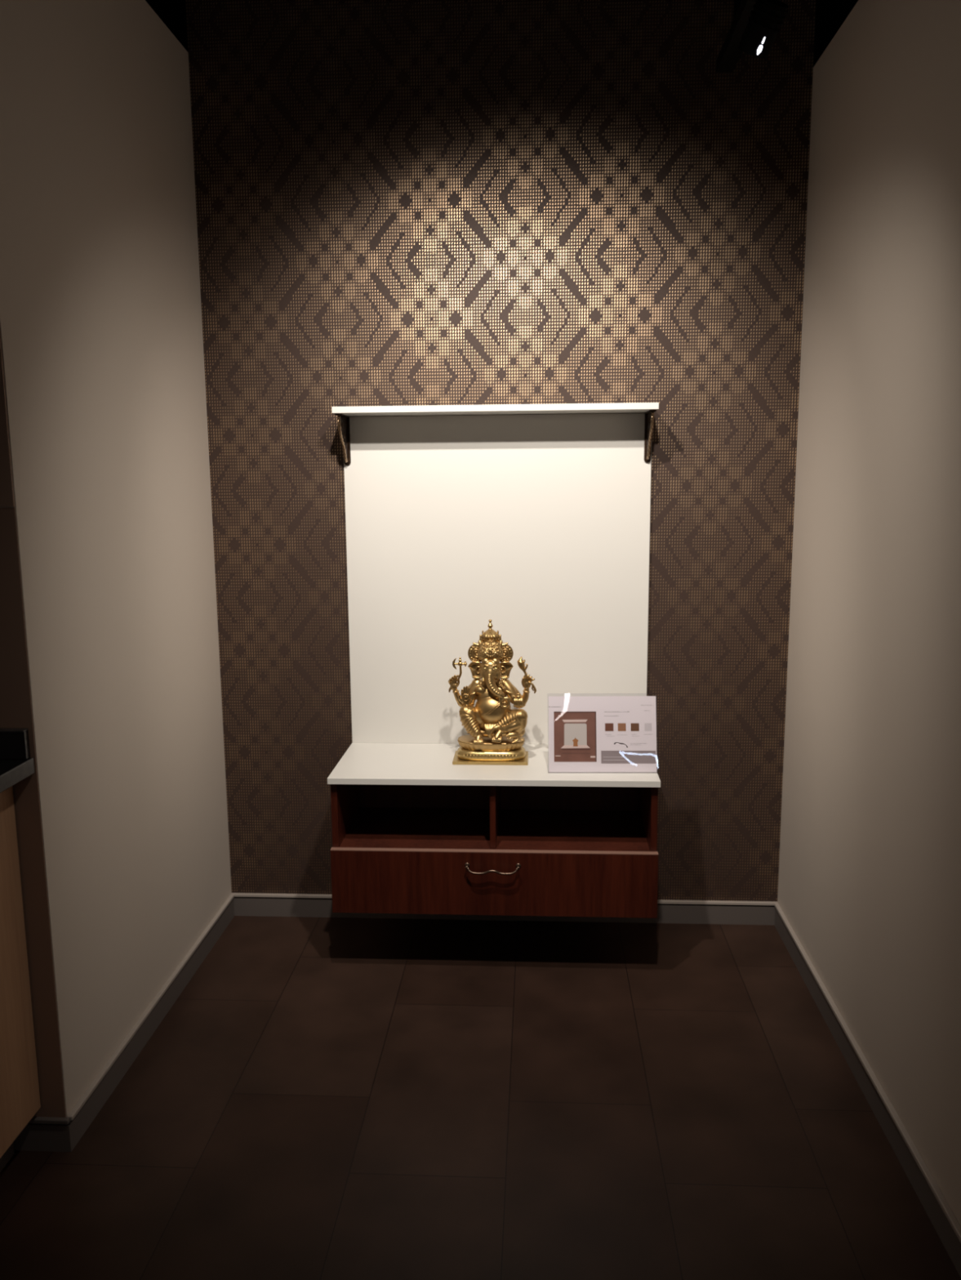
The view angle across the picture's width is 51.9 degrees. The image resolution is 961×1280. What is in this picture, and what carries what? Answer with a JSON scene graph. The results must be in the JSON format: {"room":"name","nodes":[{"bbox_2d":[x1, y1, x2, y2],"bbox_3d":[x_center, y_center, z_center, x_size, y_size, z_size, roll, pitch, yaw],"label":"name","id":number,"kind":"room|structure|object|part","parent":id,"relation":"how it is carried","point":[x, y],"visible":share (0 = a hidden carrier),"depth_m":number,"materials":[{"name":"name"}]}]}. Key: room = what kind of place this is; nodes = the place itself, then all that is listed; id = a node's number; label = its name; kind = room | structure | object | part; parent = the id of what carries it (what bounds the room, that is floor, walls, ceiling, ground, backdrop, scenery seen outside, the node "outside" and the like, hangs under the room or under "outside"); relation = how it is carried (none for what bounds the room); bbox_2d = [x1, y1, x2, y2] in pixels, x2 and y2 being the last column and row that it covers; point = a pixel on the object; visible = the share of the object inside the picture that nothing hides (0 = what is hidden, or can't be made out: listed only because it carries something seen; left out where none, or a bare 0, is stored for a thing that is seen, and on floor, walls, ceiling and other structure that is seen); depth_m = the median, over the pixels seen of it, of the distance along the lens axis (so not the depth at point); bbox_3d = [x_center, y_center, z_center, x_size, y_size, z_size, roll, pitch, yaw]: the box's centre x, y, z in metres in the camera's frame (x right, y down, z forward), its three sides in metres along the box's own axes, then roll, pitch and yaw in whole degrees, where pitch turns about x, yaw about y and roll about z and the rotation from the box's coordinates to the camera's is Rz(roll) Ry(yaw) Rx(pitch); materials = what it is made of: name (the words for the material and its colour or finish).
{"room":"furniture showroom","nodes":[
{"label":"furniture showroom","id":0,"kind":"room"},
{"bbox_2d":[0,329,66,1117],"bbox_3d":[-1.716,-0.209,1.985,1.670,2.600,0.105,0,9,3],"label":"wall","id":1,"kind":"structure","parent":0,"point":[15,702],"depth_m":1.98,"materials":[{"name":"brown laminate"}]},
{"bbox_2d":[13,1116,73,1151],"bbox_3d":[-1.704,1.045,2.135,1.680,0.076,0.013,0,9,3],"label":"baseboard","id":2,"kind":"structure","parent":1,"relation":"attached to","point":[50,1134],"depth_m":2.09,"materials":[{"name":"grey wood"}]},
{"bbox_2d":[0,0,231,1116],"bbox_3d":[-0.898,-0.303,2.516,0.101,2.600,1.265,0,9,3],"label":"wall","id":3,"kind":"structure","parent":0,"point":[101,322],"depth_m":2.30,"materials":[{"name":"beige paint"}]},
{"bbox_2d":[66,894,234,1148],"bbox_3d":[-0.836,0.953,2.651,0.013,0.076,1.132,0,9,3],"label":"baseboard","id":4,"kind":"structure","parent":3,"relation":"attached to","point":[85,1111],"depth_m":2.48,"materials":[{"name":"grey wood"}]},
{"bbox_2d":[0,915,960,1279],"bbox_3d":[-0.632,1.638,-1.152,7.000,0.050,9.150,0,9,3],"label":"floor","id":5,"kind":"structure","parent":0,"point":[322,1098],"depth_m":2.15,"materials":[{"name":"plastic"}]},
{"bbox_2d":[0,786,40,1172],"bbox_3d":[-1.264,0.779,1.407,0.602,0.829,1.299,0,9,3],"label":"base cabinet","id":6,"kind":"object","parent":5,"relation":"on","point":[20,1095],"visible":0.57,"depth_m":1.97,"materials":[{"name":"brown wood"}]},
{"bbox_2d":[0,728,34,792],"bbox_3d":[-1.244,0.324,1.332,0.649,0.091,1.300,0,9,3],"label":"countertop","id":7,"kind":"structure","parent":6,"relation":"on","point":[16,764],"depth_m":1.93,"materials":[{"name":"black"}]},
{"bbox_2d":[185,0,815,901],"bbox_3d":[0.055,-0.592,2.995,1.748,3.000,0.120,0,9,3],"label":"wall","id":8,"kind":"structure","parent":0,"point":[399,202],"depth_m":2.87,"materials":[{"name":"brown paper"}]},
{"bbox_2d":[330,784,657,918],"bbox_3d":[0.044,0.558,2.903,0.909,0.376,0.403,0,9,3],"label":"drawer cabinet","id":9,"kind":"object","parent":8,"relation":"attached to","point":[459,850],"visible":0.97,"depth_m":2.77,"materials":[{"name":"brown wood"}]},
{"bbox_3d":[-0.398,0.553,2.954,0.018,0.376,0.352,0,9,3],"label":"panel","id":10,"kind":"part","parent":9,"relation":"part of","materials":[{"name":"brown wood"}]},
{"bbox_3d":[0.033,0.632,2.728,0.156,0.024,0.034,0,9,3],"label":"handle","id":11,"kind":"part","parent":9,"relation":"part of","materials":[{"name":"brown metal"}]},
{"bbox_2d":[327,742,660,787],"bbox_3d":[0.043,0.361,2.887,0.913,0.018,0.372,0,9,3],"label":"countertop","id":12,"kind":"structure","parent":9,"relation":"on","point":[362,763],"depth_m":2.77,"materials":[{"name":"white stone"}]},
{"bbox_2d":[448,619,536,764],"bbox_3d":[0.034,0.146,2.858,0.255,0.414,0.130,0,9,3],"label":"statue","id":13,"kind":"object","parent":12,"relation":"on","point":[495,731],"visible":1,"depth_m":2.83,"materials":[{"name":"gold metal"}]},
{"bbox_3d":[0.029,0.004,2.839,0.090,0.127,0.099,-10,13,-44],"label":"crown","id":14,"kind":"part","parent":13,"relation":"part of","materials":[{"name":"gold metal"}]},
{"bbox_2d":[457,734,524,751],"bbox_3d":[0.032,0.301,2.893,0.196,0.026,0.109,0,9,3],"label":"pedestal","id":15,"kind":"object","parent":13,"relation":"on","point":[466,743],"depth_m":2.85,"materials":[{"name":"gold metal"}]},
{"bbox_3d":[0.027,0.202,2.822,0.065,0.051,0.016,2,10,16],"label":"sash","id":16,"kind":"part","parent":13,"relation":"part of","materials":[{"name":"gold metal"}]},
{"bbox_2d":[497,679,503,687],"bbox_3d":[0.057,0.125,2.832,0.019,0.026,0.014,0,9,3],"label":"pendant","id":17,"kind":"object","parent":13,"relation":"attached to","point":[500,682],"depth_m":2.83,"materials":[{"name":"gold metal"}]},
{"bbox_2d":[546,696,657,772],"bbox_3d":[0.341,0.259,2.769,0.307,0.217,0.074,0,9,2],"label":"sign holder","id":18,"kind":"object","parent":12,"relation":"on","point":[587,734],"visible":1,"depth_m":2.76,"materials":[{"name":"clear plastic"}]},
{"bbox_2d":[553,711,596,761],"bbox_3d":[0.265,0.270,2.763,0.118,0.136,0.033,0,9,2],"label":"picture","id":19,"kind":"object","parent":18,"relation":"on","point":[575,733],"depth_m":2.76,"materials":[{"name":"brown paper"}]},
{"bbox_3d":[0.035,0.677,2.760,0.909,0.186,0.019,0,9,3],"label":"drawer","id":20,"kind":"part","parent":9,"relation":"part of","materials":[{"name":"brown wood"}]},
{"bbox_3d":[0.488,0.554,2.903,0.018,0.376,0.352,0,9,3],"label":"panel","id":21,"kind":"part","parent":9,"relation":"part of","materials":[{"name":"brown wood"}]},
{"bbox_2d":[331,402,658,416],"bbox_3d":[0.042,-0.662,2.842,0.915,0.018,0.160,0,9,3],"label":"shelf","id":22,"kind":"object","parent":8,"relation":"attached to","point":[635,407],"visible":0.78,"depth_m":2.77,"materials":[{"name":"white laminate"}]},
{"bbox_2d":[334,409,656,744],"bbox_3d":[0.046,-0.162,2.935,0.911,0.998,0.138,0,9,3],"label":"panel","id":23,"kind":"object","parent":8,"relation":"attached to","point":[536,526],"depth_m":2.97,"materials":[{"name":"white laminate"}]},
{"bbox_3d":[-0.402,-0.651,2.869,0.020,0.004,0.116,0,9,3],"label":"shelf plate","id":24,"kind":"part","parent":23,"relation":"part of","materials":[{"name":"brown metal"}]},
{"bbox_3d":[-0.401,-0.583,2.882,0.020,0.144,0.120,0,9,3],"label":"shelf bracket","id":25,"kind":"part","parent":23,"relation":"part of","materials":[{"name":"metal"}]},
{"bbox_3d":[-0.398,-0.592,2.939,0.020,0.144,0.004,0,9,3],"label":"wall plate","id":26,"kind":"part","parent":23,"relation":"part of","materials":[{"name":"brown metal"}]},
{"bbox_3d":[0.489,-0.591,2.888,0.020,0.144,0.004,0,9,3],"label":"wall plate","id":27,"kind":"part","parent":23,"relation":"part of","materials":[{"name":"brown metal"}]},
{"bbox_3d":[0.486,-0.582,2.831,0.020,0.144,0.120,0,9,3],"label":"shelf bracket","id":28,"kind":"part","parent":23,"relation":"part of","materials":[{"name":"metal"}]},
{"bbox_3d":[0.485,-0.650,2.818,0.020,0.004,0.116,0,9,3],"label":"shelf plate","id":29,"kind":"part","parent":23,"relation":"part of","materials":[{"name":"brown metal"}]},
{"bbox_2d":[231,893,777,924],"bbox_3d":[0.063,0.861,3.165,1.748,0.076,0.013,0,9,3],"label":"baseboard","id":30,"kind":"structure","parent":8,"relation":"attached to","point":[268,904],"depth_m":3.16,"materials":[{"name":"grey"}]},
{"bbox_2d":[145,0,857,66],"bbox_3d":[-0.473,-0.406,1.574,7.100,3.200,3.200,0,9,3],"label":"ceiling","id":31,"kind":"structure","parent":0,"point":[830,15],"depth_m":2.86,"materials":[{"name":"black paint"}]},
{"bbox_2d":[777,0,960,1226],"bbox_3d":[0.911,-0.154,1.799,0.100,2.508,2.520,0,9,3],"label":"wall","id":32,"kind":"structure","parent":0,"point":[869,875],"depth_m":2.18,"materials":[{"name":"beige paint"}]},
{"bbox_2d":[773,902,960,1277],"bbox_3d":[0.861,1.056,1.933,0.013,0.076,2.387,0,9,3],"label":"baseboard","id":33,"kind":"structure","parent":32,"relation":"attached to","point":[941,1216],"depth_m":2.15,"materials":[{"name":"grey wood"}]},
{"bbox_3d":[-0.658,-1.471,-1.661,7.000,0.050,9.150,0,9,3],"label":"ceiling","id":34,"kind":"structure","parent":0,"visible":0},
{"bbox_3d":[0.581,-1.649,1.537,0.045,0.652,2.050,0,9,3],"label":"track","id":35,"kind":"object","parent":34,"relation":"hanging from","visible":0},
{"bbox_2d":[737,0,788,58],"bbox_3d":[0.608,-1.344,2.124,0.075,0.170,0.116,-5,10,-26],"label":"track spotlight","id":36,"kind":"object","parent":35,"relation":"attached to","point":[766,17],"visible":1,"depth_m":2.11,"materials":[{"name":"black"}]}
]}

